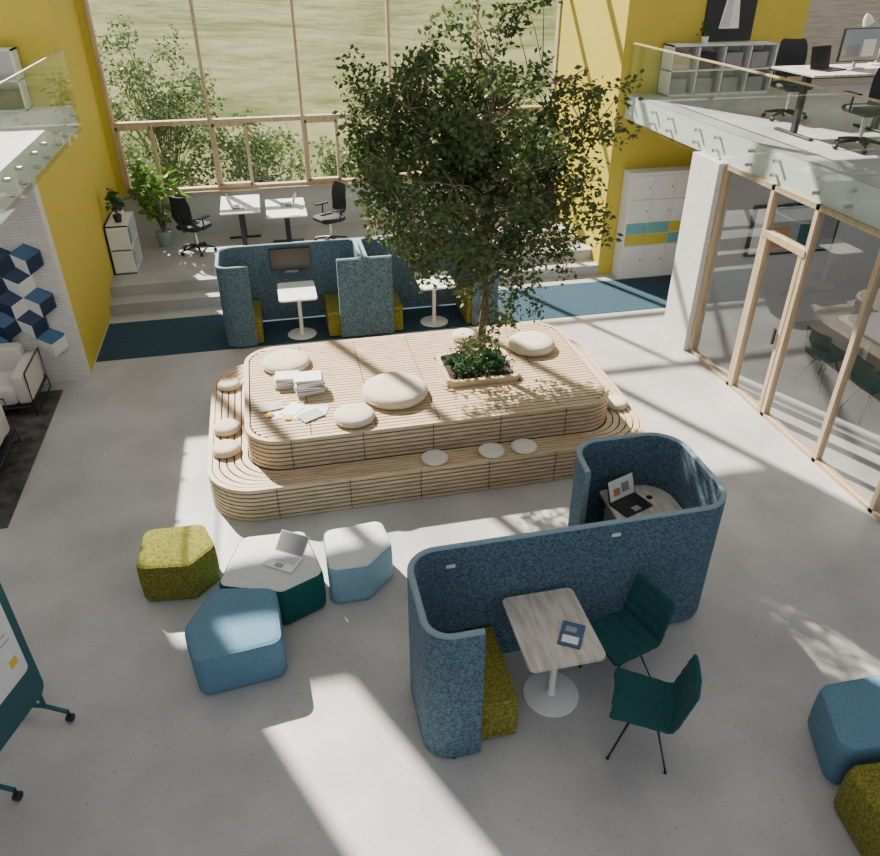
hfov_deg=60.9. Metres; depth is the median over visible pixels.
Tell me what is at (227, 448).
floor cushion
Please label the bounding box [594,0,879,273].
wall
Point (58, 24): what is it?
wall column
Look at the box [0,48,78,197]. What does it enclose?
glass balustrade
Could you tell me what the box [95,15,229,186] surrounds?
tree
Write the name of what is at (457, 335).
floor cushion
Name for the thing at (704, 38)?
potted plant
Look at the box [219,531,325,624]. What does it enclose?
coffee table
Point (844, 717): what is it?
pouf
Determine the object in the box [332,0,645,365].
tree
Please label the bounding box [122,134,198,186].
shrub
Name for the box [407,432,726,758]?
booth
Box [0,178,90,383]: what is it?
wall
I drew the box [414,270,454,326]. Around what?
pedestal table
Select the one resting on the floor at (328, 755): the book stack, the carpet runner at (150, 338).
the carpet runner at (150, 338)
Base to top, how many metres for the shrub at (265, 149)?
2.190 m
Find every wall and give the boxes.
[0,0,57,106]
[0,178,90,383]
[35,107,118,371]
[74,0,545,236]
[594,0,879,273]
[700,172,879,331]
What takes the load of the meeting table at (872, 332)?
on the floor at (328, 755)
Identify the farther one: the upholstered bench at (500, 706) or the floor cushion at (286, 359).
the floor cushion at (286, 359)
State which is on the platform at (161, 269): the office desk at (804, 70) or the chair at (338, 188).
the chair at (338, 188)
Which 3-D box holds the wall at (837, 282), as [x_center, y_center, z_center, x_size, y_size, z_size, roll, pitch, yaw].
[6.657,-2.977,11.448,6.100,2.680,0.150,-7,33,-11]
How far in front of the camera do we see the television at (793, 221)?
10.91 m
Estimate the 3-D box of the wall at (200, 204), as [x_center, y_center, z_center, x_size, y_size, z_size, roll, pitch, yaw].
[-1.884,-5.961,14.054,8.410,4.900,0.200,-7,33,-11]
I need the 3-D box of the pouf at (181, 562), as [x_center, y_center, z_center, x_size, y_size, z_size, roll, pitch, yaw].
[-2.407,1.242,6.937,0.682,0.432,0.606,-7,33,-11]
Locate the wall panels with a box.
[0,243,67,356]
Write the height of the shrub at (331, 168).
1.951 m
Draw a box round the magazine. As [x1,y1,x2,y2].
[557,620,585,649]
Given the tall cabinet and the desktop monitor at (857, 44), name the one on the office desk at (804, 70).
the desktop monitor at (857, 44)
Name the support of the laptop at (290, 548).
on the coffee table at (301, 592)
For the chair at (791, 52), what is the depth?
10.05 m
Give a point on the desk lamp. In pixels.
(868, 19)
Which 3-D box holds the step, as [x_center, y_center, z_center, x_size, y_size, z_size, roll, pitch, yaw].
[-1.268,-2.485,13.004,8.410,0.175,0.350,-7,33,-11]
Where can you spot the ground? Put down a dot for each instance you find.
(247, 46)
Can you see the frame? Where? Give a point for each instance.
(805, 254)
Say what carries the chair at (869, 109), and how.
on the floor at (739, 115)
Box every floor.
[0,105,77,215]
[0,273,879,855]
[624,85,879,229]
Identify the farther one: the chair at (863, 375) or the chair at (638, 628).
the chair at (863, 375)
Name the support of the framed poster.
attached to the wall at (654, 23)
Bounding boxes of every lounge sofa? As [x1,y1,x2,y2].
[0,342,50,416]
[0,398,20,468]
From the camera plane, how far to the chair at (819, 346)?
9.82 m
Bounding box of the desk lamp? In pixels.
[863,13,879,64]
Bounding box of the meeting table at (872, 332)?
[838,312,879,360]
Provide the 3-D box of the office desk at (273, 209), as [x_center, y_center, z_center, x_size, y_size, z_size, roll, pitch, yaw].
[-2.780,-3.664,13.674,0.700,0.740,1.150,-7,33,-11]
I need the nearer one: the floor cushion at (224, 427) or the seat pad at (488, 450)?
the seat pad at (488, 450)
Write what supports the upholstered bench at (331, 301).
on the carpet runner at (150, 338)
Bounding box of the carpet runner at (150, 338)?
[96,275,671,361]
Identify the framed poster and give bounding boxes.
[702,0,757,40]
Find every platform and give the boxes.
[109,212,591,296]
[207,322,644,520]
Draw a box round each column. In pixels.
[31,0,98,128]
[548,0,623,260]
[662,151,732,350]
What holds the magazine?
on the pedestal table at (535, 619)
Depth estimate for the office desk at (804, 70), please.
9.12 m
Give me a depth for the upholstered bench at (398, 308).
11.52 m
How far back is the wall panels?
9.52 m
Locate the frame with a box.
[627,42,879,521]
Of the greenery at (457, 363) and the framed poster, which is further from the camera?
the framed poster
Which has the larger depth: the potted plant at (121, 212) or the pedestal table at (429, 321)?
the potted plant at (121, 212)
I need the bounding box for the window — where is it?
[83,0,561,196]
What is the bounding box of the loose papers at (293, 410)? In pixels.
[257,400,328,422]
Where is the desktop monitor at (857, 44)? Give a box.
[836,27,879,68]
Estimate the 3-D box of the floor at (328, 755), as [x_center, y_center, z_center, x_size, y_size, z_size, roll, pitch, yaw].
[0.512,0.570,8.528,20.000,0.150,17.200,-7,33,-11]
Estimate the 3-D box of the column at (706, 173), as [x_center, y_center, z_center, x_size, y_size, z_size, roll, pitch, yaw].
[3.631,-2.466,10.649,0.220,2.680,0.680,-7,33,-11]
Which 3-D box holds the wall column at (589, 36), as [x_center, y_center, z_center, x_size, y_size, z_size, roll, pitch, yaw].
[2.612,-6.431,13.304,0.200,6.500,2.900,-7,33,-11]
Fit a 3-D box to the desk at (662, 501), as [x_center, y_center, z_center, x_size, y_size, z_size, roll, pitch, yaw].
[1.862,1.033,6.975,0.635,0.743,0.670,-7,33,-11]
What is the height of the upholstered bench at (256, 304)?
0.413 m
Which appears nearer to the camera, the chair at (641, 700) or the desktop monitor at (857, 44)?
the chair at (641, 700)
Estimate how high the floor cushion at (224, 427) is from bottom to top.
0.090 m
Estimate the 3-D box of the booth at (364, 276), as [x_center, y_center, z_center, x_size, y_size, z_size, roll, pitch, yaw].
[-1.195,-2.164,11.493,4.190,1.250,0.955,-7,33,-11]
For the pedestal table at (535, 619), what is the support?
on the floor at (328, 755)
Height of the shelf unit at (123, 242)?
0.820 m
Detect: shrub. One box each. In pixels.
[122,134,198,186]
[184,109,316,185]
[285,135,384,180]
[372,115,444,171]
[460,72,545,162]
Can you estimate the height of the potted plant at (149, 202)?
1.543 m
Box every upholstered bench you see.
[252,300,263,343]
[323,293,341,335]
[393,288,402,330]
[449,626,518,739]
[456,282,472,323]
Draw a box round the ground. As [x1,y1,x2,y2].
[88,0,557,186]
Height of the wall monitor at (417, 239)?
0.370 m
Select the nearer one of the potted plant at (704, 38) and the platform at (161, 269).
the potted plant at (704, 38)
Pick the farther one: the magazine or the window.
the window
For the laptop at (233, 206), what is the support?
on the office desk at (252, 202)
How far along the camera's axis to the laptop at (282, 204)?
13.52 m
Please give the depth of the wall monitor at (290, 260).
11.40 m
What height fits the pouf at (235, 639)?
0.432 m
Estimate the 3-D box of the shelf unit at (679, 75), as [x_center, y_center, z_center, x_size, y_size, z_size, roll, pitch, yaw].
[4.431,-5.755,11.969,1.800,0.720,0.360,-7,33,-11]
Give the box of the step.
[109,258,597,314]
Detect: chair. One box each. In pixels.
[168,196,216,256]
[312,181,346,240]
[578,573,675,703]
[606,654,701,773]
[761,38,812,121]
[795,325,845,393]
[832,67,879,153]
[839,354,879,424]
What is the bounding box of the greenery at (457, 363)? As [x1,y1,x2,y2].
[438,341,516,379]
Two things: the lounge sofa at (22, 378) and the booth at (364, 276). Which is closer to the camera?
the lounge sofa at (22, 378)
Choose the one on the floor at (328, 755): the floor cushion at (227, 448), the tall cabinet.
the tall cabinet
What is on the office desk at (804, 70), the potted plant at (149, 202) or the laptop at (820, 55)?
the laptop at (820, 55)
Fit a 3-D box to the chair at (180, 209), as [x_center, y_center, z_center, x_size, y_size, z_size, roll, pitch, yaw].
[-4.422,-3.677,13.386,0.670,1.069,0.661,15,35,22]
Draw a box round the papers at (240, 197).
[233,196,299,215]
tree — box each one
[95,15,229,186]
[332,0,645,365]
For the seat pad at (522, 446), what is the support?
on the platform at (557, 400)
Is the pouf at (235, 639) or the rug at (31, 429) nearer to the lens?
the pouf at (235, 639)
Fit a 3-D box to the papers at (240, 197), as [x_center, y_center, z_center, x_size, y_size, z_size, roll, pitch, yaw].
[-3.163,-4.025,13.542,1.827,0.008,0.281,24,40,32]
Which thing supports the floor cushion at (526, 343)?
on the platform at (557, 400)
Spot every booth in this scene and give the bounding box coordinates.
[215,229,499,348]
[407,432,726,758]
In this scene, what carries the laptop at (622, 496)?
on the desk at (662, 501)
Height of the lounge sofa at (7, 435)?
0.729 m
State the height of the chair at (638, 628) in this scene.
0.835 m
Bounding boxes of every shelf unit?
[0,47,32,111]
[104,211,142,274]
[656,41,778,95]
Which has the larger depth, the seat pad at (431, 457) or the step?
the step
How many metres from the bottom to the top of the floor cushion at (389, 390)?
0.140 m
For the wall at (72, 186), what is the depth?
11.00 m
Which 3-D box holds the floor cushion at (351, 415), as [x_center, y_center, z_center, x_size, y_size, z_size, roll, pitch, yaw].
[-0.916,-0.137,7.989,0.450,0.100,0.450,-7,33,-11]
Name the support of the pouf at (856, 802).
on the floor at (328, 755)
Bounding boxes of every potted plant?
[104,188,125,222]
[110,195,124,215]
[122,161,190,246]
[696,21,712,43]
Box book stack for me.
[273,370,324,397]
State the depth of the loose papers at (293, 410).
8.14 m
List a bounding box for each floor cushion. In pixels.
[211,439,240,458]
[213,418,240,435]
[217,377,240,390]
[261,349,310,373]
[333,403,374,427]
[361,372,427,409]
[451,328,476,342]
[508,331,554,355]
[607,395,627,409]
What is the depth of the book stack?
8.43 m
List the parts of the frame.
glass balustrade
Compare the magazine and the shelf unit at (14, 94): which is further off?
the shelf unit at (14, 94)
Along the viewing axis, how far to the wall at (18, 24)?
10.71 m
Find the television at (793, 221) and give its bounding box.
[743,202,839,256]
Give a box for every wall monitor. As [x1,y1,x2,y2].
[269,247,310,272]
[407,239,442,259]
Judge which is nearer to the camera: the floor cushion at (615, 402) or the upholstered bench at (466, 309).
the floor cushion at (615, 402)
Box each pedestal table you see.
[277,280,316,339]
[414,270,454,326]
[503,588,605,716]
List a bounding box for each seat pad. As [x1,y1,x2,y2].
[421,450,447,465]
[478,443,504,457]
[511,438,536,453]
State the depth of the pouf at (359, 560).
6.76 m
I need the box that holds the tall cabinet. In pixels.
[611,166,690,278]
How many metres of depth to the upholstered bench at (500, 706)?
5.54 m
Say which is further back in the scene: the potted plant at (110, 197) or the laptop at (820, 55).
the potted plant at (110, 197)
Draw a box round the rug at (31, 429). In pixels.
[0,389,62,528]
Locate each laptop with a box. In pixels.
[226,194,244,209]
[263,529,309,572]
[280,191,295,207]
[606,471,652,517]
[810,45,846,71]
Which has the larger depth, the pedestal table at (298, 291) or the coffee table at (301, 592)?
the pedestal table at (298, 291)
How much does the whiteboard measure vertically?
1.950 m
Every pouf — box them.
[137,525,220,600]
[184,588,286,694]
[324,521,392,602]
[808,675,879,783]
[833,762,879,855]
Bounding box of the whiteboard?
[0,583,74,800]
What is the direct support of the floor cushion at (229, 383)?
on the platform at (557, 400)
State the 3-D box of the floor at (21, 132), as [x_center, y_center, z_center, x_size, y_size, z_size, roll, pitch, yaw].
[-6.450,-0.453,4.689,5.240,0.350,15.000,-7,33,-11]
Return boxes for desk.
[220,194,260,245]
[265,198,307,242]
[600,485,681,520]
[771,63,879,140]
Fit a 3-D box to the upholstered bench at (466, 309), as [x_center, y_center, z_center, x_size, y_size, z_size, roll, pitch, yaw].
[0.551,-2.024,12.049,0.420,0.413,0.740,-7,33,-11]
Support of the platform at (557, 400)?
on the floor at (328, 755)
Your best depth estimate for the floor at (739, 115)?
9.59 m

